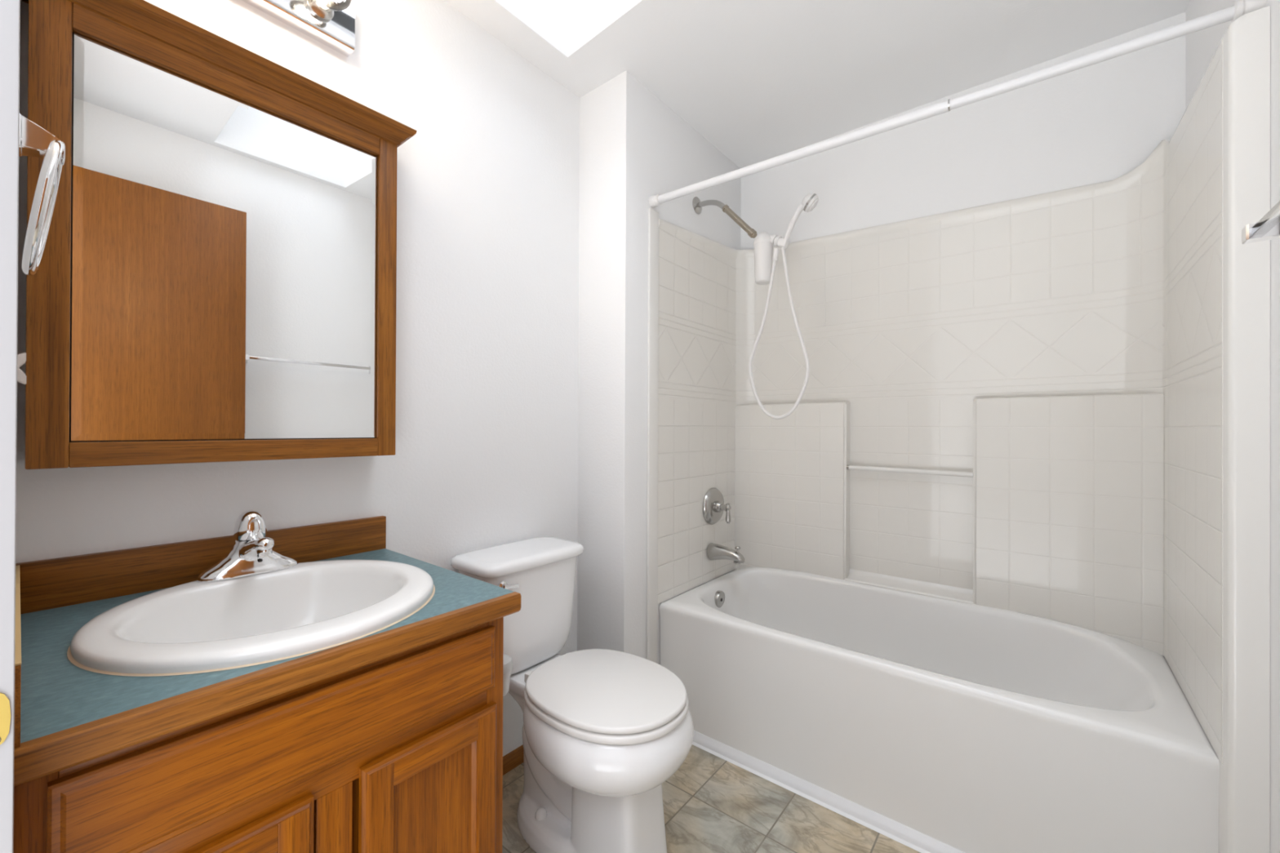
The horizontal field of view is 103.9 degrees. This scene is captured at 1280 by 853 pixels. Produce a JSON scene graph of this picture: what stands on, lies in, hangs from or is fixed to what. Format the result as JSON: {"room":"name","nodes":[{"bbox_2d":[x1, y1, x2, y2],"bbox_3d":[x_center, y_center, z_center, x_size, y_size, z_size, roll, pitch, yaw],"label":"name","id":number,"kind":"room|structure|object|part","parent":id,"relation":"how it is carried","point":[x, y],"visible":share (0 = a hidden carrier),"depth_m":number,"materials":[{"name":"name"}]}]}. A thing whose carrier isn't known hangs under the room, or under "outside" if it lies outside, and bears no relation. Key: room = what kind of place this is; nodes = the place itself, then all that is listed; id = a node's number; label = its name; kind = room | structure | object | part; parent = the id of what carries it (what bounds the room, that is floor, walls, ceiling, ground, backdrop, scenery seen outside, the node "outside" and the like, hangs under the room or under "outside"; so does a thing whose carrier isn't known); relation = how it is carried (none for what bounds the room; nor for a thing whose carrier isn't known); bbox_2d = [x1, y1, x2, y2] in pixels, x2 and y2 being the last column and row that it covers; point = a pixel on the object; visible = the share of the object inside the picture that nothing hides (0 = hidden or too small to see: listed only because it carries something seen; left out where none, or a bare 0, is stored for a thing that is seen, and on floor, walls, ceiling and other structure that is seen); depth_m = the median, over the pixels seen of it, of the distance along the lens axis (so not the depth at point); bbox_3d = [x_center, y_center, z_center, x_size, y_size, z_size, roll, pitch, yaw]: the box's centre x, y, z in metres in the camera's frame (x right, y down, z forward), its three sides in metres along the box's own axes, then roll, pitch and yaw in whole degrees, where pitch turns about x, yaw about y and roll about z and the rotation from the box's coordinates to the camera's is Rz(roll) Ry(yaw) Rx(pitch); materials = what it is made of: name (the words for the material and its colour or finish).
{"room":"bathroom","nodes":[
{"label":"bathroom","id":0,"kind":"room"},
{"bbox_2d":[15,0,579,756],"bbox_3d":[-0.756,-0.074,1.420,0.120,2.642,1.529,0,0,39],"label":"wall","id":1,"kind":"structure","parent":0,"point":[486,455],"depth_m":1.51,"materials":[{"name":"white paint"}]},
{"bbox_2d":[15,515,386,614],"bbox_3d":[-0.904,0.289,1.126,0.019,0.090,0.645,0,0,39],"label":"backsplash","id":2,"kind":"structure","parent":1,"relation":"attached to","point":[60,582],"depth_m":1.02,"materials":[{"name":"brown wood"}]},
{"bbox_2d":[20,0,417,469],"bbox_3d":[-0.848,-0.351,1.095,0.144,0.848,0.660,0,0,39],"label":"medicine cabinet","id":3,"kind":"object","parent":1,"relation":"attached to","point":[215,280],"visible":0.99,"depth_m":1.00,"materials":[{"name":"brown wood"}]},
{"bbox_2d":[69,32,377,442],"bbox_3d":[-0.836,-0.330,1.078,0.003,0.725,0.521,0,0,39],"label":"mirror","id":4,"kind":"object","parent":3,"relation":"on","point":[223,236],"depth_m":1.02,"materials":[{"name":"silver mirror"}]},
{"bbox_3d":[-0.831,0.051,1.071,0.020,0.044,0.516,0,0,39],"label":"rail","id":5,"kind":"part","parent":3,"relation":"part of","materials":[{"name":"brown wood"}]},
{"bbox_3d":[-0.828,-0.724,1.074,0.020,0.069,0.516,0,0,39],"label":"rail","id":6,"kind":"part","parent":3,"relation":"part of","materials":[{"name":"brown wood"}]},
{"bbox_3d":[-0.846,-0.754,1.096,0.143,0.042,0.660,0,0,39],"label":"crown moulding","id":7,"kind":"part","parent":3,"relation":"part of","materials":[{"name":"brown wood"}]},
{"bbox_2d":[241,0,355,57],"bbox_3d":[-0.842,-1.022,1.085,0.164,0.108,0.449,0,0,39],"label":"vanity light","id":8,"kind":"object","parent":1,"relation":"attached to","point":[331,23],"visible":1,"depth_m":1.21,"materials":[{"name":"silver metal"}]},
{"bbox_2d":[305,0,333,22],"bbox_3d":[-0.769,-1.021,1.210,0.033,0.060,0.060,0,0,39],"label":"socket","id":9,"kind":"object","parent":8,"relation":"attached to","point":[316,11],"depth_m":1.20,"materials":[{"name":"silver metal"}]},
{"bbox_3d":[-0.724,-1.021,1.173,0.090,0.081,0.081,0,0,39],"label":"bulb","id":10,"kind":"part","parent":8,"relation":"part of","materials":[{"name":"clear glass"}]},
{"bbox_2d":[502,744,523,775],"bbox_3d":[-0.486,1.142,1.653,0.012,0.054,0.777,0,0,39],"label":"baseboard","id":11,"kind":"structure","parent":1,"relation":"attached to","point":[514,758],"depth_m":1.71,"materials":[{"name":"brown wood"}]},
{"bbox_2d":[496,0,633,55],"bbox_3d":[0.158,-1.574,0.987,1.700,0.557,0.820,0,0,39],"label":"skylight","id":12,"kind":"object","parent":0,"point":[564,24],"depth_m":1.68,"materials":[{"name":"white"}]},
{"bbox_2d":[577,71,741,664],"bbox_3d":[0.120,-0.068,2.316,0.361,2.642,1.005,0,0,39],"label":"wall","id":13,"kind":"structure","parent":0,"point":[633,148],"depth_m":1.89,"materials":[{"name":"white paint"}]},
{"bbox_2d":[692,196,756,238],"bbox_3d":[0.359,-0.880,2.098,0.283,0.241,0.072,0,0,39],"label":"pipe","id":14,"kind":"object","parent":13,"relation":"attached to","point":[697,204],"visible":1,"depth_m":2.08,"materials":[{"name":"silver metal"}]},
{"bbox_3d":[0.322,-0.920,2.128,0.185,0.110,0.022,0,0,39],"label":"arm","id":15,"kind":"part","parent":14,"relation":"part of","materials":[{"name":"silver metal"}]},
{"bbox_2d":[753,231,777,284],"bbox_3d":[0.501,-0.671,1.982,0.104,0.201,0.077,0,0,39],"label":"filter","id":16,"kind":"object","parent":14,"relation":"attached to","point":[763,242],"visible":0.91,"depth_m":1.96,"materials":[{"name":"white plastic"}]},
{"bbox_2d":[773,193,818,249],"bbox_3d":[0.598,-0.778,1.915,0.169,0.189,0.067,0,0,39],"label":"shower","id":17,"kind":"object","parent":16,"relation":"attached to","point":[809,202],"visible":1,"depth_m":1.90,"materials":[{"name":"white plastic"}]},
{"bbox_2d":[748,248,809,419],"bbox_3d":[0.538,-0.362,1.951,0.249,0.668,0.021,0,0,39],"label":"shower hose","id":18,"kind":"object","parent":17,"relation":"hanging from","point":[775,253],"visible":1,"depth_m":1.94,"materials":[{"name":"white plastic"}]},
{"bbox_3d":[0.588,-0.768,1.913,0.103,0.168,0.024,0,0,39],"label":"handle","id":19,"kind":"part","parent":17,"relation":"part of","materials":[{"name":"white plastic"}]},
{"bbox_2d":[502,744,920,852],"bbox_3d":[0.299,1.210,1.202,2.000,0.080,2.540,0,0,39],"label":"floor","id":20,"kind":"structure","parent":0,"point":[712,804],"depth_m":1.49,"materials":[{"name":"tile"}]},
{"bbox_2d":[13,617,503,852],"bbox_3d":[-0.687,0.767,0.934,0.598,0.796,0.621,0,0,39],"label":"vanity cabinet","id":21,"kind":"object","parent":20,"relation":"on","point":[402,752],"visible":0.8,"depth_m":0.74,"materials":[{"name":"orange wood"}]},
{"bbox_3d":[-0.658,0.721,0.538,0.019,0.706,0.040,0,0,39],"label":"frame","id":22,"kind":"part","parent":21,"relation":"part of","materials":[{"name":"orange wood"}]},
{"bbox_3d":[-0.555,0.566,0.635,0.019,0.038,0.156,0,0,39],"label":"rail","id":23,"kind":"part","parent":21,"relation":"part of","materials":[{"name":"orange wood"}]},
{"bbox_2d":[13,515,520,786],"bbox_3d":[-0.675,0.307,0.941,0.608,0.125,0.645,0,0,39],"label":"countertop","id":24,"kind":"structure","parent":21,"relation":"on","point":[67,715],"depth_m":0.78,"materials":[{"name":"teal laminate"}]},
{"bbox_2d":[66,560,435,676],"bbox_3d":[-0.661,0.392,0.925,0.523,0.165,0.523,0,0,39],"label":"sink","id":25,"kind":"object","parent":24,"relation":"in","point":[194,627],"visible":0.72,"depth_m":0.91,"materials":[{"name":"white ceramic"}]},
{"bbox_2d":[196,510,297,582],"bbox_3d":[-0.814,0.244,1.065,0.158,0.131,0.151,0,0,2],"label":"faucet","id":26,"kind":"object","parent":25,"relation":"on","point":[251,553],"visible":1,"depth_m":1.04,"materials":[{"name":"silver metal"}]},
{"bbox_3d":[-0.829,0.208,1.066,0.056,0.058,0.055,0,0,39],"label":"handle","id":27,"kind":"part","parent":26,"relation":"part of","materials":[{"name":"silver metal"}]},
{"bbox_3d":[-0.474,0.389,0.766,0.019,0.039,0.543,0,0,39],"label":"frame","id":28,"kind":"part","parent":21,"relation":"part of","materials":[{"name":"orange wood"}]},
{"bbox_3d":[-0.474,0.516,0.765,0.019,0.075,0.543,0,0,39],"label":"frame","id":29,"kind":"part","parent":21,"relation":"part of","materials":[{"name":"orange wood"}]},
{"bbox_3d":[-0.473,0.795,0.768,0.019,0.482,0.050,0,0,39],"label":"frame","id":30,"kind":"part","parent":21,"relation":"part of","materials":[{"name":"orange wood"}]},
{"bbox_3d":[-0.360,0.799,0.880,0.013,0.433,0.160,0,0,39],"label":"panel","id":31,"kind":"part","parent":21,"relation":"part of","materials":[{"name":"orange wood"}]},
{"bbox_3d":[-0.358,0.566,0.880,0.019,0.038,0.156,0,0,39],"label":"rail","id":32,"kind":"part","parent":21,"relation":"part of","materials":[{"name":"orange wood"}]},
{"bbox_3d":[-0.293,0.724,0.991,0.019,0.706,0.038,0,0,39],"label":"frame","id":33,"kind":"part","parent":21,"relation":"part of","materials":[{"name":"orange wood"}]},
{"bbox_2d":[502,653,512,697],"bbox_3d":[-0.322,0.549,1.096,0.062,0.082,0.090,0,0,39],"label":"paper holder","id":34,"kind":"object","parent":21,"relation":"attached to","point":[507,660],"visible":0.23,"depth_m":1.09,"materials":[{"name":"white plastic"}]},
{"bbox_2d":[502,671,511,697],"bbox_3d":[-0.313,0.565,1.107,0.055,0.052,0.055,0,0,39],"label":"toilet paper roll","id":35,"kind":"object","parent":34,"relation":"on","point":[506,674],"depth_m":1.09,"materials":[{"name":"white paper"}]},
{"bbox_2d":[450,536,693,852],"bbox_3d":[-0.187,0.780,1.442,0.734,0.779,0.408,0,0,39],"label":"toilet","id":36,"kind":"object","parent":20,"relation":"on","point":[603,730],"visible":0.96,"depth_m":1.32,"materials":[{"name":"white ceramic"}]},
{"bbox_3d":[-0.376,0.453,1.427,0.056,0.028,0.024,0,0,-44],"label":"flush lever","id":37,"kind":"part","parent":36,"relation":"part of","materials":[{"name":"silver metal"}]},
{"bbox_3d":[-0.379,0.407,1.595,0.235,0.035,0.398,0,0,39],"label":"tank lid","id":38,"kind":"part","parent":36,"relation":"part of","materials":[{"name":"white ceramic"}]},
{"bbox_3d":[-0.380,0.580,1.596,0.210,0.315,0.360,0,0,39],"label":"tank","id":39,"kind":"part","parent":36,"relation":"part of","materials":[{"name":"white ceramic"}]},
{"bbox_3d":[-0.176,0.956,1.434,0.701,0.427,0.398,0,0,39],"label":"bowl","id":40,"kind":"part","parent":36,"relation":"part of","materials":[{"name":"white ceramic"}]},
{"bbox_3d":[-0.091,0.729,1.367,0.460,0.019,0.377,0,0,39],"label":"seat","id":41,"kind":"part","parent":36,"relation":"part of","materials":[{"name":"white plastic"}]},
{"bbox_3d":[-0.091,0.709,1.368,0.452,0.016,0.371,0,0,39],"label":"seat lid","id":42,"kind":"part","parent":36,"relation":"part of","materials":[{"name":"white plastic"}]},
{"bbox_2d":[659,567,1219,852],"bbox_3d":[0.857,0.911,1.771,1.469,0.528,0.668,0,0,39],"label":"bathtub","id":43,"kind":"object","parent":20,"relation":"on","point":[971,728],"visible":0.99,"depth_m":1.49,"materials":[{"name":"white ceramic"}]},
{"bbox_3d":[0.347,0.754,2.187,0.028,0.072,0.072,0,0,39],"label":"overflow plate","id":44,"kind":"part","parent":43,"relation":"part of","materials":[{"name":"silver metal"}]},
{"bbox_2d":[692,730,965,852],"bbox_3d":[0.643,1.155,1.506,1.471,0.036,0.018,0,0,39],"label":"trim","id":45,"kind":"structure","parent":43,"relation":"attached to","point":[922,841],"depth_m":1.55,"materials":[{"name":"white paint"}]},
{"bbox_2d":[444,0,1189,168],"bbox_3d":[0.291,-1.302,1.218,1.962,0.020,2.474,0,0,39],"label":"ceiling","id":46,"kind":"structure","parent":0,"point":[759,80],"depth_m":1.72,"materials":[{"name":"white paint"}]},
{"bbox_2d":[740,12,1185,249],"bbox_3d":[1.131,-0.064,2.071,1.621,2.642,0.120,0,0,39],"label":"wall","id":47,"kind":"structure","parent":0,"point":[1098,122],"depth_m":1.85,"materials":[{"name":"white paint"}]},
{"bbox_2d":[646,5,1270,852],"bbox_3d":[0.855,0.145,1.729,1.520,2.058,0.756,0,0,39],"label":"tub surround","id":48,"kind":"object","parent":47,"relation":"attached to","point":[1055,405],"visible":0.84,"depth_m":1.75,"materials":[{"name":"white plastic"}]},
{"bbox_2d":[702,487,730,524],"bbox_3d":[0.365,0.362,2.249,0.096,0.168,0.168,0,0,39],"label":"shower valve","id":49,"kind":"object","parent":48,"relation":"attached to","point":[713,506],"visible":1,"depth_m":2.23,"materials":[{"name":"silver metal"}]},
{"bbox_3d":[0.372,0.362,2.244,0.064,0.052,0.052,0,0,39],"label":"stem","id":50,"kind":"part","parent":49,"relation":"part of","materials":[{"name":"silver metal"}]},
{"bbox_3d":[0.392,0.387,2.227,0.025,0.094,0.025,0,0,39],"label":"lever","id":51,"kind":"part","parent":49,"relation":"part of","materials":[{"name":"silver metal"}]},
{"bbox_2d":[706,542,744,564],"bbox_3d":[0.382,0.561,2.211,0.167,0.080,0.071,0,0,39],"label":"tub spout","id":52,"kind":"object","parent":48,"relation":"attached to","point":[714,551],"visible":1,"depth_m":2.19,"materials":[{"name":"silver metal"}]},
{"bbox_3d":[0.425,0.536,2.177,0.024,0.031,0.024,0,0,39],"label":"diverter knob","id":53,"kind":"part","parent":52,"relation":"part of","materials":[{"name":"silver metal"}]},
{"bbox_3d":[1.062,0.664,1.998,0.454,0.100,0.059,0,0,39],"label":"niche sill","id":54,"kind":"part","parent":48,"relation":"part of","materials":[{"name":"white plastic"}]},
{"bbox_2d":[648,0,1266,208],"bbox_3d":[0.647,-0.857,1.468,1.522,0.058,0.042,0,0,38],"label":"shower rod","id":55,"kind":"object","parent":48,"relation":"attached to","point":[1241,7],"visible":0.86,"depth_m":1.27,"materials":[{"name":"white paint"}]},
{"bbox_3d":[1.430,0.158,1.274,0.052,2.035,0.742,0,0,39],"label":"panel","id":56,"kind":"part","parent":48,"relation":"part of","materials":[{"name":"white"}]},
{"bbox_2d":[1185,0,1279,852],"bbox_3d":[1.019,-0.069,0.624,0.120,2.642,2.514,0,0,39],"label":"wall","id":57,"kind":"structure","parent":0,"point":[1201,46],"depth_m":0.96,"materials":[{"name":"white paint"}]},
{"bbox_2d":[1241,200,1279,244],"bbox_3d":[0.844,-0.319,0.568,0.084,0.044,0.652,0,0,39],"label":"towel bar","id":58,"kind":"object","parent":57,"relation":"attached to","point":[1268,228],"visible":1,"depth_m":0.80,"materials":[{"name":"silver metal"}]},
{"bbox_3d":[1.033,-0.318,0.803,0.084,0.044,0.048,0,0,39],"label":"post","id":59,"kind":"part","parent":58,"relation":"part of","materials":[{"name":"silver metal"}]},
{"bbox_3d":[-0.469,-0.077,0.292,1.982,2.642,0.110,0,0,39],"label":"wall","id":60,"kind":"structure","parent":0,"visible":0},
{"bbox_2d":[0,0,20,852],"bbox_3d":[-0.244,0.054,0.117,1.032,2.222,0.122,0,0,39],"label":"door frame","id":61,"kind":"structure","parent":60,"relation":"attached to","point":[10,10],"depth_m":0.45,"materials":[{"name":"grey paint"}]},
{"bbox_3d":[-0.581,0.258,0.424,0.002,0.057,0.061,0,0,39],"label":"strike plate","id":62,"kind":"part","parent":61,"relation":"part of","materials":[{"name":"gold metal"}]},
{"bbox_2d":[17,352,26,384],"bbox_3d":[-0.660,-0.063,0.527,0.116,0.116,0.018,0,0,39],"label":"light switch","id":63,"kind":"object","parent":60,"relation":"attached to","point":[21,358],"visible":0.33,"depth_m":0.52,"materials":[{"name":"white plastic"}]},
{"bbox_2d":[18,113,65,275],"bbox_3d":[-0.731,-0.277,0.605,0.167,0.188,0.047,0,0,39],"label":"towel ring","id":64,"kind":"object","parent":60,"relation":"attached to","point":[34,140],"visible":0.9,"depth_m":0.58,"materials":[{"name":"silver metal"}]},
{"bbox_3d":[-0.731,-0.345,0.605,0.054,0.054,0.047,0,0,39],"label":"post","id":65,"kind":"part","parent":64,"relation":"part of","materials":[{"name":"silver metal"}]}
]}

